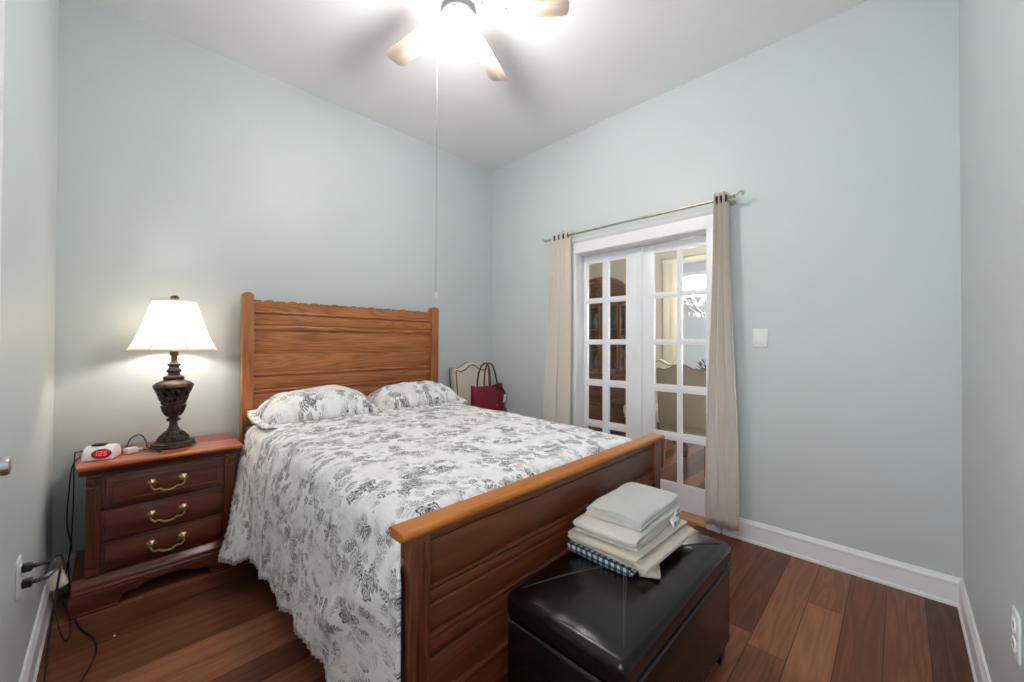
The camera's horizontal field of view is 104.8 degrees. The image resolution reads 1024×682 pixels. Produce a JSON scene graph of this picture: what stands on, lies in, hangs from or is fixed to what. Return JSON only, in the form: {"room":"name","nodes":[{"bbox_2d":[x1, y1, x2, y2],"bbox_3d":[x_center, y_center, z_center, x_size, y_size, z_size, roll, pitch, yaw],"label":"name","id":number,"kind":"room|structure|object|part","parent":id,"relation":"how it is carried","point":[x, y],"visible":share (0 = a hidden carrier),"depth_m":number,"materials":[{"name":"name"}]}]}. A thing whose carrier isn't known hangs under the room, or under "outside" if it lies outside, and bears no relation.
{"room":"bedroom","nodes":[
{"label":"bedroom","id":0,"kind":"room"},
{"bbox_2d":[0,0,59,681],"bbox_3d":[-1.194,-0.300,0.818,3.268,3.047,0.120,0,-1,44],"label":"wall","id":1,"kind":"structure","parent":0,"point":[31,41],"depth_m":1.32,"materials":[{"name":"blue paint"}]},
{"bbox_2d":[0,0,4,305],"bbox_3d":[-0.834,0.163,0.557,0.953,2.120,0.020,0,-1,44],"label":"trim","id":2,"kind":"structure","parent":1,"relation":"attached to","point":[2,2],"depth_m":0.89,"materials":[{"name":"white paint"}]},
{"bbox_2d":[0,456,11,475],"bbox_3d":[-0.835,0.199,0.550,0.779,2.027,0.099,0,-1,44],"label":"door knob","id":3,"kind":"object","parent":1,"relation":"in","point":[5,462],"depth_m":0.80,"materials":[{"name":"silver metal"}]},
{"bbox_2d":[15,555,22,600],"bbox_3d":[-1.531,0.735,1.226,0.072,0.116,0.009,0,-1,44],"label":"wall outlet","id":4,"kind":"object","parent":1,"relation":"attached to","point":[18,575],"visible":1,"depth_m":1.21,"materials":[{"name":"white plastic"}]},
{"bbox_2d":[19,559,55,681],"bbox_3d":[-1.757,1.161,1.450,1.568,0.133,0.020,0,-1,44],"label":"baseboard","id":5,"kind":"structure","parent":1,"relation":"attached to","point":[30,669],"depth_m":1.53,"materials":[{"name":"white paint"}]},
{"bbox_2d":[21,554,71,640],"bbox_3d":[-1.789,0.964,1.562,0.074,0.529,0.869,1,-1,-43],"label":"power adapter","id":6,"kind":"object","parent":1,"relation":"hanging from","point":[26,567],"visible":0.91,"depth_m":1.45,"materials":[{"name":"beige plastic"}]},
{"bbox_3d":[-1.581,0.781,1.379,0.020,0.156,0.289,1,-1,-42],"label":"cord","id":7,"kind":"part","parent":6,"relation":"part of","materials":[{"name":"black plastic"}]},
{"bbox_2d":[52,0,490,557],"bbox_3d":[-1.356,-0.280,3.073,0.120,3.047,3.114,0,-1,44],"label":"wall","id":8,"kind":"structure","parent":0,"point":[186,170],"depth_m":2.45,"materials":[{"name":"blue paint"}]},
{"bbox_2d":[54,553,75,580],"bbox_3d":[-1.268,1.177,3.053,0.020,0.133,2.994,0,-1,44],"label":"baseboard","id":9,"kind":"structure","parent":8,"relation":"attached to","point":[58,560],"depth_m":2.02,"materials":[{"name":"white paint"}]},
{"bbox_2d":[93,0,868,170],"bbox_3d":[-0.099,-1.860,1.944,3.568,0.100,3.294,0,-1,44],"label":"ceiling","id":10,"kind":"structure","parent":0,"point":[573,72],"depth_m":2.47,"materials":[{"name":"paint"}]},
{"bbox_2d":[386,0,568,298],"bbox_3d":[-0.291,-1.007,1.932,1.022,1.604,1.038,0,-1,44],"label":"ceiling fan","id":11,"kind":"object","parent":10,"relation":"hanging from","point":[456,31],"visible":1,"depth_m":1.92,"materials":[{"name":"white wood"}]},
{"bbox_3d":[-0.537,-1.609,2.147,0.373,0.006,0.120,0,-11,38],"label":"blade","id":12,"kind":"part","parent":11,"relation":"part of","materials":[{"name":"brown wood"}]},
{"bbox_3d":[-0.347,-0.893,1.920,0.043,1.314,0.003,0,-1,-1],"label":"pull chain","id":13,"kind":"part","parent":11,"relation":"part of","materials":[{"name":"white metal"}]},
{"bbox_3d":[-0.262,-1.484,1.927,0.180,0.158,0.180,0,-1,44],"label":"light globe","id":14,"kind":"part","parent":11,"relation":"part of","materials":[{"name":"white glass"}]},
{"bbox_3d":[-0.139,-1.607,2.257,0.120,0.006,0.373,11,3,20],"label":"blade","id":15,"kind":"part","parent":11,"relation":"part of","materials":[{"name":"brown wood"}]},
{"bbox_3d":[0.089,-1.609,1.913,0.373,0.006,0.120,0,9,2],"label":"blade","id":16,"kind":"part","parent":11,"relation":"part of","materials":[{"name":"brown wood"}]},
{"bbox_2d":[36,431,973,681],"bbox_3d":[1.824,1.292,3.981,5.800,0.060,8.950,0,-1,44],"label":"floor","id":17,"kind":"structure","parent":0,"point":[793,619],"depth_m":1.68,"materials":[{"name":"brown wood"}]},
{"bbox_2d":[21,566,97,681],"bbox_3d":[-1.667,0.989,1.498,0.125,0.480,0.767,1,-1,-39],"label":"cable","id":18,"kind":"object","parent":17,"relation":"on","point":[27,582],"visible":1,"depth_m":1.31,"materials":[{"name":"plastic"}]},
{"bbox_2d":[68,432,245,620],"bbox_3d":[-1.865,0.903,2.115,0.436,0.662,0.658,0,-1,44],"label":"nightstand","id":19,"kind":"object","parent":17,"relation":"on","point":[149,515],"visible":0.97,"depth_m":1.95,"materials":[{"name":"brown wood"}]},
{"bbox_2d":[66,442,120,589],"bbox_3d":[-2.053,0.862,1.905,0.258,0.732,0.127,0,-1,-6],"label":"alarm clock","id":20,"kind":"object","parent":19,"relation":"on","point":[97,451],"visible":1,"depth_m":1.88,"materials":[{"name":"white plastic"}]},
{"bbox_3d":[-2.122,0.890,1.902,0.154,0.674,0.068,0,-1,15],"label":"cord","id":21,"kind":"part","parent":20,"relation":"part of","materials":[{"name":"black plastic"}]},
{"bbox_2d":[62,295,217,594],"bbox_3d":[-1.916,0.490,2.077,0.394,1.482,0.596,0,-1,44],"label":"table lamp","id":22,"kind":"object","parent":19,"relation":"on","point":[173,325],"visible":0.99,"depth_m":2.08,"materials":[{"name":"brown metal"}]},
{"bbox_3d":[-2.065,0.857,1.996,0.341,0.745,0.124,0,-1,-13],"label":"cord","id":23,"kind":"part","parent":22,"relation":"part of","materials":[{"name":"black plastic"}]},
{"bbox_3d":[-1.844,-0.082,2.155,0.384,0.269,0.384,0,-1,44],"label":"lamp shade","id":24,"kind":"part","parent":22,"relation":"part of","materials":[{"name":"fabric"}]},
{"bbox_2d":[122,445,161,453],"bbox_3d":[-1.898,0.552,2.017,0.180,0.036,0.093,0,-1,16],"label":"charger","id":25,"kind":"object","parent":19,"relation":"on","point":[133,449],"visible":1,"depth_m":2.00,"materials":[{"name":"white plastic"}]},
{"bbox_3d":[-1.869,1.116,2.116,0.418,0.064,0.646,0,-1,44],"label":"moulding","id":26,"kind":"part","parent":19,"relation":"part of","materials":[{"name":"brown wood"}]},
{"bbox_3d":[-1.873,0.607,2.126,0.404,0.029,0.610,0,-1,44],"label":"cornice","id":27,"kind":"part","parent":19,"relation":"part of","materials":[{"name":"brown wood"}]},
{"bbox_3d":[-1.746,1.010,1.997,0.026,0.136,0.466,0,-1,44],"label":"drawer","id":28,"kind":"part","parent":19,"relation":"part of","materials":[{"name":"brown wood"}]},
{"bbox_3d":[-1.746,0.865,1.998,0.026,0.144,0.466,0,-1,44],"label":"drawer","id":29,"kind":"part","parent":19,"relation":"part of","materials":[{"name":"brown wood"}]},
{"bbox_3d":[-1.744,0.710,1.998,0.030,0.155,0.466,0,-1,44],"label":"drawer","id":30,"kind":"part","parent":19,"relation":"part of","materials":[{"name":"brown wood"}]},
{"bbox_3d":[-1.722,1.013,1.975,0.038,0.067,0.163,0,-1,44],"label":"bail pull","id":31,"kind":"part","parent":19,"relation":"part of","materials":[{"name":"gold metal"}]},
{"bbox_3d":[-1.722,0.868,1.977,0.038,0.067,0.163,0,-1,44],"label":"bail pull","id":32,"kind":"part","parent":19,"relation":"part of","materials":[{"name":"gold metal"}]},
{"bbox_3d":[-1.722,0.714,1.978,0.038,0.067,0.163,0,-1,44],"label":"bail pull","id":33,"kind":"part","parent":19,"relation":"part of","materials":[{"name":"gold metal"}]},
{"bbox_2d":[239,292,664,681],"bbox_3d":[-0.483,0.466,2.268,2.104,1.547,1.540,0,-1,44],"label":"bed","id":34,"kind":"object","parent":17,"relation":"on","point":[461,562],"visible":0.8,"depth_m":1.43,"materials":[{"name":"brown wood"}]},
{"bbox_3d":[-1.681,0.464,2.497,0.071,1.547,0.062,0,-1,44],"label":"headboard post","id":35,"kind":"part","parent":34,"relation":"part of","materials":[{"name":"brown wood"}]},
{"bbox_3d":[-1.193,0.359,2.998,0.045,1.210,1.358,0,-1,44],"label":"headboard","id":36,"kind":"part","parent":34,"relation":"part of","materials":[{"name":"brown wood"}]},
{"bbox_3d":[-1.187,-0.219,2.999,0.036,0.089,1.338,0,-1,44],"label":"crest rail","id":37,"kind":"part","parent":34,"relation":"part of","materials":[{"name":"brown wood"}]},
{"bbox_3d":[-0.256,0.869,1.045,0.056,0.720,0.062,0,-1,44],"label":"footboard post","id":38,"kind":"part","parent":34,"relation":"part of","materials":[{"name":"brown wood"}]},
{"bbox_3d":[-0.701,0.476,3.497,0.071,1.547,0.071,0,-1,44],"label":"headboard post","id":39,"kind":"part","parent":34,"relation":"part of","materials":[{"name":"brown wood"}]},
{"bbox_3d":[0.241,0.797,1.555,0.033,0.556,1.386,0,-1,44],"label":"footboard","id":40,"kind":"part","parent":34,"relation":"part of","materials":[{"name":"brown wood"}]},
{"bbox_3d":[0.741,0.881,2.062,0.056,0.720,0.062,0,-1,44],"label":"footboard post","id":41,"kind":"part","parent":34,"relation":"part of","materials":[{"name":"brown wood"}]},
{"bbox_2d":[449,362,488,405],"bbox_3d":[-0.235,0.731,3.727,0.561,1.045,0.480,0,-1,41],"label":"upholstered chair","id":42,"kind":"object","parent":17,"relation":"on","point":[463,377],"visible":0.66,"depth_m":3.79,"materials":[{"name":"beige fabric"}]},
{"bbox_2d":[471,362,506,411],"bbox_3d":[-0.218,0.481,3.598,0.198,0.570,0.397,0,-1,42],"label":"handbag","id":43,"kind":"object","parent":42,"relation":"on","point":[492,397],"visible":0.6,"depth_m":3.57,"materials":[{"name":"red leather"}]},
{"bbox_3d":[-0.253,0.351,3.634,0.035,0.309,0.190,0,-1,42],"label":"handle","id":44,"kind":"part","parent":43,"relation":"part of","materials":[{"name":"red leather"}]},
{"bbox_3d":[-0.199,0.351,3.587,0.035,0.309,0.190,0,-1,42],"label":"handle","id":45,"kind":"part","parent":43,"relation":"part of","materials":[{"name":"red leather"}]},
{"bbox_2d":[589,277,625,435],"bbox_3d":[1.387,0.184,5.749,0.990,2.185,0.525,0,-1,44],"label":"china cabinet","id":46,"kind":"object","parent":17,"relation":"on","point":[617,287],"visible":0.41,"depth_m":5.59,"materials":[{"name":"brown wood"}]},
{"bbox_3d":[1.091,1.041,5.724,0.384,0.210,0.031,0,-1,44],"label":"drawer","id":47,"kind":"part","parent":46,"relation":"part of","materials":[{"name":"brown wood"}]},
{"bbox_3d":[1.091,0.821,5.726,0.384,0.190,0.031,0,-1,44],"label":"drawer","id":48,"kind":"part","parent":46,"relation":"part of","materials":[{"name":"brown wood"}]},
{"bbox_3d":[1.092,0.611,5.728,0.384,0.190,0.031,0,-1,44],"label":"drawer","id":49,"kind":"part","parent":46,"relation":"part of","materials":[{"name":"brown wood"}]},
{"bbox_3d":[1.139,-0.049,5.708,0.285,0.990,0.022,0,-1,44],"label":"glazed door","id":50,"kind":"part","parent":46,"relation":"part of","materials":[{"name":"clear glass"}]},
{"bbox_2d":[593,314,596,327],"bbox_3d":[1.279,-0.297,5.928,0.136,0.225,0.136,0,-1,44],"label":"vase","id":51,"kind":"object","parent":46,"relation":"on","point":[595,317],"visible":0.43,"depth_m":5.89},
{"bbox_2d":[593,356,596,368],"bbox_3d":[1.284,0.333,5.915,0.136,0.225,0.136,0,-1,44],"label":"vase","id":52,"kind":"object","parent":46,"relation":"on","point":[595,360],"visible":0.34,"depth_m":5.88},
{"bbox_2d":[589,327,625,329],"bbox_3d":[1.420,-0.179,5.785,0.830,0.012,0.395,0,-1,44],"label":"shelf","id":53,"kind":"object","parent":46,"relation":"attached to","point":[590,328],"depth_m":5.84,"materials":[{"name":"wood"}]},
{"bbox_3d":[1.255,-0.725,5.620,0.990,0.370,0.080,0,-1,44],"label":"bonnet moulding","id":54,"kind":"part","parent":46,"relation":"part of","materials":[{"name":"brown wood"}]},
{"bbox_3d":[1.349,-0.051,5.501,0.285,0.990,0.022,0,-1,44],"label":"glazed door","id":55,"kind":"part","parent":46,"relation":"part of","materials":[{"name":"wood"}]},
{"bbox_3d":[1.373,1.039,5.447,0.384,0.210,0.031,0,-1,44],"label":"drawer","id":56,"kind":"part","parent":46,"relation":"part of","materials":[{"name":"brown wood"}]},
{"bbox_3d":[1.374,0.819,5.449,0.384,0.190,0.031,0,-1,44],"label":"drawer","id":57,"kind":"part","parent":46,"relation":"part of","materials":[{"name":"brown wood"}]},
{"bbox_3d":[1.375,0.609,5.451,0.384,0.190,0.031,0,-1,44],"label":"drawer","id":58,"kind":"part","parent":46,"relation":"part of","materials":[{"name":"brown wood"}]},
{"bbox_2d":[613,312,622,327],"bbox_3d":[1.529,-0.298,5.683,0.136,0.225,0.136,0,-1,44],"label":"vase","id":59,"kind":"object","parent":46,"relation":"on","point":[614,319],"visible":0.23,"depth_m":5.66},
{"bbox_2d":[615,356,623,369],"bbox_3d":[1.542,0.331,5.663,0.136,0.225,0.136,0,-1,44],"label":"vase","id":60,"kind":"object","parent":46,"relation":"on","point":[622,362],"visible":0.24,"depth_m":5.62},
{"bbox_3d":[1.512,-0.051,5.342,0.130,0.990,0.022,0,-1,44],"label":"glazed door","id":61,"kind":"part","parent":46,"relation":"part of","materials":[{"name":"clear glass"}]},
{"bbox_2d":[621,335,625,350],"bbox_3d":[1.564,0.032,5.644,0.136,0.225,0.136,0,-1,44],"label":"vase","id":62,"kind":"object","parent":46,"relation":"on","point":[622,336],"visible":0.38,"depth_m":5.61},
{"bbox_2d":[507,533,730,681],"bbox_3d":[0.416,0.995,1.378,0.416,0.478,0.840,0,-1,44],"label":"ottoman","id":63,"kind":"object","parent":17,"relation":"on","point":[579,619],"visible":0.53,"depth_m":1.17,"materials":[{"name":"black leather"}]},
{"bbox_2d":[566,541,636,576],"bbox_3d":[0.426,0.743,1.487,0.264,0.031,0.397,0,-1,44],"label":"dish towel","id":64,"kind":"object","parent":63,"relation":"on","point":[579,549],"visible":0.13,"depth_m":1.34,"materials":[{"name":"fabric"}]},
{"bbox_2d":[567,519,698,579],"bbox_3d":[0.460,0.722,1.466,0.422,0.072,0.327,1,-1,-44],"label":"towel","id":65,"kind":"object","parent":63,"relation":"on","point":[646,561],"visible":0.44,"depth_m":1.34,"materials":[{"name":"beige fabric"}]},
{"bbox_2d":[573,504,682,551],"bbox_3d":[0.456,0.665,1.492,0.270,0.047,0.421,0,-1,43],"label":"towel","id":66,"kind":"object","parent":65,"relation":"on","point":[630,539],"visible":0.54,"depth_m":1.37,"materials":[{"name":"fabric"}]},
{"bbox_2d":[585,482,678,530],"bbox_3d":[0.474,0.621,1.527,0.215,0.045,0.366,0,-1,42],"label":"towel","id":67,"kind":"object","parent":66,"relation":"on","point":[633,505],"visible":1,"depth_m":1.46,"materials":[{"name":"white fabric"}]},
{"bbox_3d":[0.797,1.198,1.530,0.048,0.078,0.048,0,-1,44],"label":"leg","id":68,"kind":"part","parent":63,"relation":"part of","materials":[{"name":"black wood"}]},
{"bbox_2d":[623,359,676,450],"bbox_3d":[1.718,0.747,4.862,0.480,1.045,0.561,0,-1,44],"label":"dining chair","id":69,"kind":"object","parent":17,"relation":"on","point":[661,363],"visible":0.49,"depth_m":4.92,"materials":[{"name":"beige fabric"}]},
{"bbox_3d":[1.686,0.840,4.829,0.480,0.110,0.470,0,-1,44],"label":"seat","id":70,"kind":"part","parent":69,"relation":"part of","materials":[{"name":"beige fabric"}]},
{"bbox_3d":[1.695,1.099,4.543,0.042,0.335,0.042,0,-1,44],"label":"leg","id":71,"kind":"part","parent":69,"relation":"part of","materials":[{"name":"brown wood"}]},
{"bbox_3d":[1.866,0.532,5.014,0.470,0.600,0.129,0,-1,44],"label":"backrest","id":72,"kind":"part","parent":69,"relation":"part of","materials":[{"name":"beige fabric"}]},
{"bbox_2d":[656,364,705,476],"bbox_3d":[1.790,0.739,3.936,0.480,1.045,0.561,0,-1,44],"label":"dining chair","id":73,"kind":"object","parent":17,"relation":"on","point":[694,406],"visible":0.58,"depth_m":3.76,"materials":[{"name":"beige fabric"}]},
{"bbox_3d":[1.515,1.093,3.946,0.042,0.335,0.067,0,-1,44],"label":"leg","id":74,"kind":"part","parent":73,"relation":"part of","materials":[{"name":"brown wood"}]},
{"bbox_3d":[1.644,0.520,3.788,0.470,0.600,0.129,0,-1,44],"label":"backrest","id":75,"kind":"part","parent":73,"relation":"part of","materials":[{"name":"beige fabric"}]},
{"bbox_3d":[1.822,0.832,3.967,0.480,0.110,0.470,0,-1,44],"label":"seat","id":76,"kind":"part","parent":73,"relation":"part of","materials":[{"name":"beige fabric"}]},
{"bbox_3d":[1.815,0.904,3.959,0.450,0.055,0.450,0,-1,44],"label":"seat rail","id":77,"kind":"part","parent":73,"relation":"part of","materials":[{"name":"white wood"}]},
{"bbox_3d":[1.808,1.092,3.659,0.042,0.335,0.067,0,-1,44],"label":"leg","id":78,"kind":"part","parent":73,"relation":"part of","materials":[{"name":"brown wood"}]},
{"bbox_2d":[683,442,688,457],"bbox_3d":[2.726,0.885,4.046,1.800,0.760,1.000,0,-1,44],"label":"dining table","id":79,"kind":"object","parent":17,"relation":"on","point":[685,445],"visible":0.07,"depth_m":4.28,"materials":[{"name":"brown wood"}]},
{"bbox_2d":[695,359,705,369],"bbox_3d":[2.241,0.353,4.419,0.341,0.308,0.296,0,-1,44],"label":"centerpiece","id":80,"kind":"object","parent":79,"relation":"on","point":[700,364],"visible":0.18,"depth_m":4.50,"materials":[{"name":"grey plant"}]},
{"bbox_2d":[589,246,705,428],"bbox_3d":[2.728,-0.250,4.912,5.800,3.047,0.120,0,-1,44],"label":"wall","id":81,"kind":"structure","parent":0,"point":[617,268],"depth_m":5.51,"materials":[{"name":"beige paint"}]},
{"bbox_2d":[662,254,705,363],"bbox_3d":[3.461,0.074,4.187,3.740,2.390,0.185,0,-1,44],"label":"trim","id":82,"kind":"structure","parent":81,"relation":"attached to","point":[669,265],"depth_m":5.36,"materials":[{"name":"beige paint"}]},
{"bbox_2d":[683,260,705,369],"bbox_3d":[4.863,-0.224,7.090,5.800,3.047,0.120,0,-1,44],"label":"wall","id":83,"kind":"structure","parent":0,"point":[694,327],"depth_m":8.10,"materials":[{"name":"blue paint"}]},
{"bbox_2d":[683,271,705,299],"bbox_3d":[3.712,-1.134,8.171,1.970,0.560,0.075,0,-1,44],"label":"window","id":84,"kind":"structure","parent":83,"relation":"in","point":[699,272],"depth_m":8.07,"materials":[{"name":"white paint"}]},
{"bbox_2d":[491,0,962,578],"bbox_3d":[0.954,-0.272,3.094,3.388,3.047,0.150,0,-1,44],"label":"wall","id":85,"kind":"structure","parent":0,"point":[840,135],"depth_m":2.22,"materials":[{"name":"blue paint"}]},
{"bbox_2d":[584,248,635,439],"bbox_3d":[0.823,0.245,3.283,0.518,1.964,0.038,0,-1,44],"label":"door","id":86,"kind":"structure","parent":85,"relation":"in","point":[629,255],"depth_m":3.28,"materials":[{"name":"white paint"}]},
{"bbox_2d":[542,190,743,241],"bbox_3d":[0.872,-0.895,3.000,1.609,0.058,0.110,0,-1,44],"label":"curtain rod","id":87,"kind":"object","parent":85,"relation":"attached to","point":[732,202],"visible":0.87,"depth_m":2.75,"materials":[{"name":"grey metal"}]},
{"bbox_2d":[543,230,570,424],"bbox_3d":[0.384,0.124,3.415,0.302,2.116,0.076,0,-1,44],"label":"curtain","id":88,"kind":"object","parent":87,"relation":"hanging from","point":[557,377],"visible":0.77,"depth_m":3.38,"materials":[{"name":"fabric"}]},
{"bbox_3d":[0.840,-0.896,2.979,1.465,0.017,0.017,0,-1,44],"label":"rod","id":89,"kind":"part","parent":87,"relation":"part of","materials":[{"name":"grey metal"}]},
{"bbox_3d":[1.148,-0.898,2.677,0.600,0.021,0.021,0,-1,44],"label":"rod","id":90,"kind":"part","parent":87,"relation":"part of","materials":[{"name":"grey metal"}]},
{"bbox_2d":[705,190,738,530],"bbox_3d":[1.323,0.116,2.493,0.196,2.111,0.082,0,-1,44],"label":"curtain","id":91,"kind":"object","parent":87,"relation":"hanging from","point":[722,451],"visible":0.99,"depth_m":2.48,"materials":[{"name":"fabric"}]},
{"bbox_2d":[570,208,720,532],"bbox_3d":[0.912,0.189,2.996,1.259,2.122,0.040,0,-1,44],"label":"trim","id":92,"kind":"structure","parent":85,"relation":"attached to","point":[702,219],"depth_m":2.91,"materials":[{"name":"white paint"}]},
{"bbox_2d":[636,235,705,516],"bbox_3d":[1.183,0.242,2.922,0.555,1.964,0.049,0,-1,44],"label":"door","id":93,"kind":"structure","parent":85,"relation":"in","point":[691,499],"depth_m":2.98,"materials":[{"name":"white paint"}]},
{"bbox_2d":[679,511,705,527],"bbox_3d":[0.974,1.240,3.053,1.065,0.022,0.154,0,-1,44],"label":"threshold","id":94,"kind":"object","parent":85,"relation":"attached to","point":[691,518],"depth_m":2.73,"materials":[{"name":"brown wood"}]},
{"bbox_2d":[753,329,767,347],"bbox_3d":[1.522,-0.017,2.421,0.080,0.116,0.011,0,-1,44],"label":"light switch","id":95,"kind":"object","parent":85,"relation":"attached to","point":[760,336],"visible":1,"depth_m":2.42,"materials":[{"name":"white plastic"}]},
{"bbox_2d":[722,517,961,606],"bbox_3d":[1.731,1.179,2.195,1.030,0.133,0.020,0,-1,44],"label":"baseboard","id":96,"kind":"structure","parent":85,"relation":"attached to","point":[930,584],"depth_m":2.10,"materials":[{"name":"white paint"}]},
{"bbox_2d":[959,0,1023,681],"bbox_3d":[1.116,-0.293,0.754,0.120,3.047,3.264,0,-1,44],"label":"wall","id":97,"kind":"structure","parent":0,"point":[991,32],"depth_m":1.22,"materials":[{"name":"blue paint"}]},
{"bbox_2d":[957,579,990,681],"bbox_3d":[1.051,1.164,0.779,0.020,0.133,2.994,0,-1,44],"label":"baseboard","id":98,"kind":"structure","parent":97,"relation":"attached to","point":[978,664],"depth_m":1.53,"materials":[{"name":"white paint"}]},
{"bbox_2d":[1011,605,1021,665],"bbox_3d":[1.258,0.733,0.985,0.009,0.116,0.072,0,-1,44],"label":"wall outlet","id":99,"kind":"object","parent":97,"relation":"attached to","point":[1016,637],"visible":1,"depth_m":0.97,"materials":[{"name":"white plastic"}]},
{"bbox_2d":[1011,615,1015,632],"bbox_3d":[1.256,0.709,0.987,0.004,0.029,0.034,0,-1,44],"label":"receptacle","id":100,"kind":"object","parent":99,"relation":"attached to","point":[1013,617],"depth_m":0.98,"materials":[{"name":"white plastic"}]},
{"bbox_2d":[1011,635,1015,652],"bbox_3d":[1.256,0.757,0.986,0.004,0.029,0.034,0,-1,44],"label":"receptacle","id":101,"kind":"object","parent":99,"relation":"attached to","point":[1013,637],"depth_m":0.98,"materials":[{"name":"white plastic"}]},
{"bbox_3d":[2.986,-1.820,5.185,6.000,0.100,5.656,0,-1,44],"label":"ceiling","id":102,"kind":"structure","parent":0,"visible":0},
{"bbox_2d":[683,295,705,318],"bbox_3d":[2.192,-1.014,4.313,0.614,1.532,0.616,0,-1,44],"label":"chandelier","id":103,"kind":"object","parent":102,"relation":"hanging from","point":[692,298],"visible":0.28,"depth_m":4.37,"materials":[{"name":"metal"}]},
{"bbox_3d":[2.022,-0.403,4.267,0.287,0.228,0.071,0,-1,-25],"label":"arm","id":104,"kind":"part","parent":103,"relation":"part of","materials":[{"name":"metal"}]},
{"bbox_3d":[-0.474,0.759,2.287,1.925,0.420,1.340,0,-1,44],"label":"mattress","id":105,"kind":"object","parent":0,"visible":0},
{"bbox_2d":[218,403,631,681],"bbox_3d":[-0.460,0.800,2.178,1.887,0.651,1.700,0,-1,44],"label":"bedspread","id":106,"kind":"object","parent":105,"relation":"on","point":[314,507],"visible":0.84,"depth_m":1.55,"materials":[{"name":"fabric"}]},
{"bbox_2d":[246,385,381,429],"bbox_3d":[-1.244,0.406,2.560,0.461,0.228,0.776,0,-1,44],"label":"pillow","id":107,"kind":"object","parent":106,"relation":"on","point":[325,403],"visible":0.92,"depth_m":2.41,"materials":[{"name":"fabric"}]},
{"bbox_2d":[367,381,466,411],"bbox_3d":[-0.754,0.414,3.077,0.446,0.199,0.801,0,-1,44],"label":"pillow","id":108,"kind":"object","parent":106,"relation":"on","point":[417,394],"visible":0.87,"depth_m":2.93,"materials":[{"name":"fabric"}]}
]}

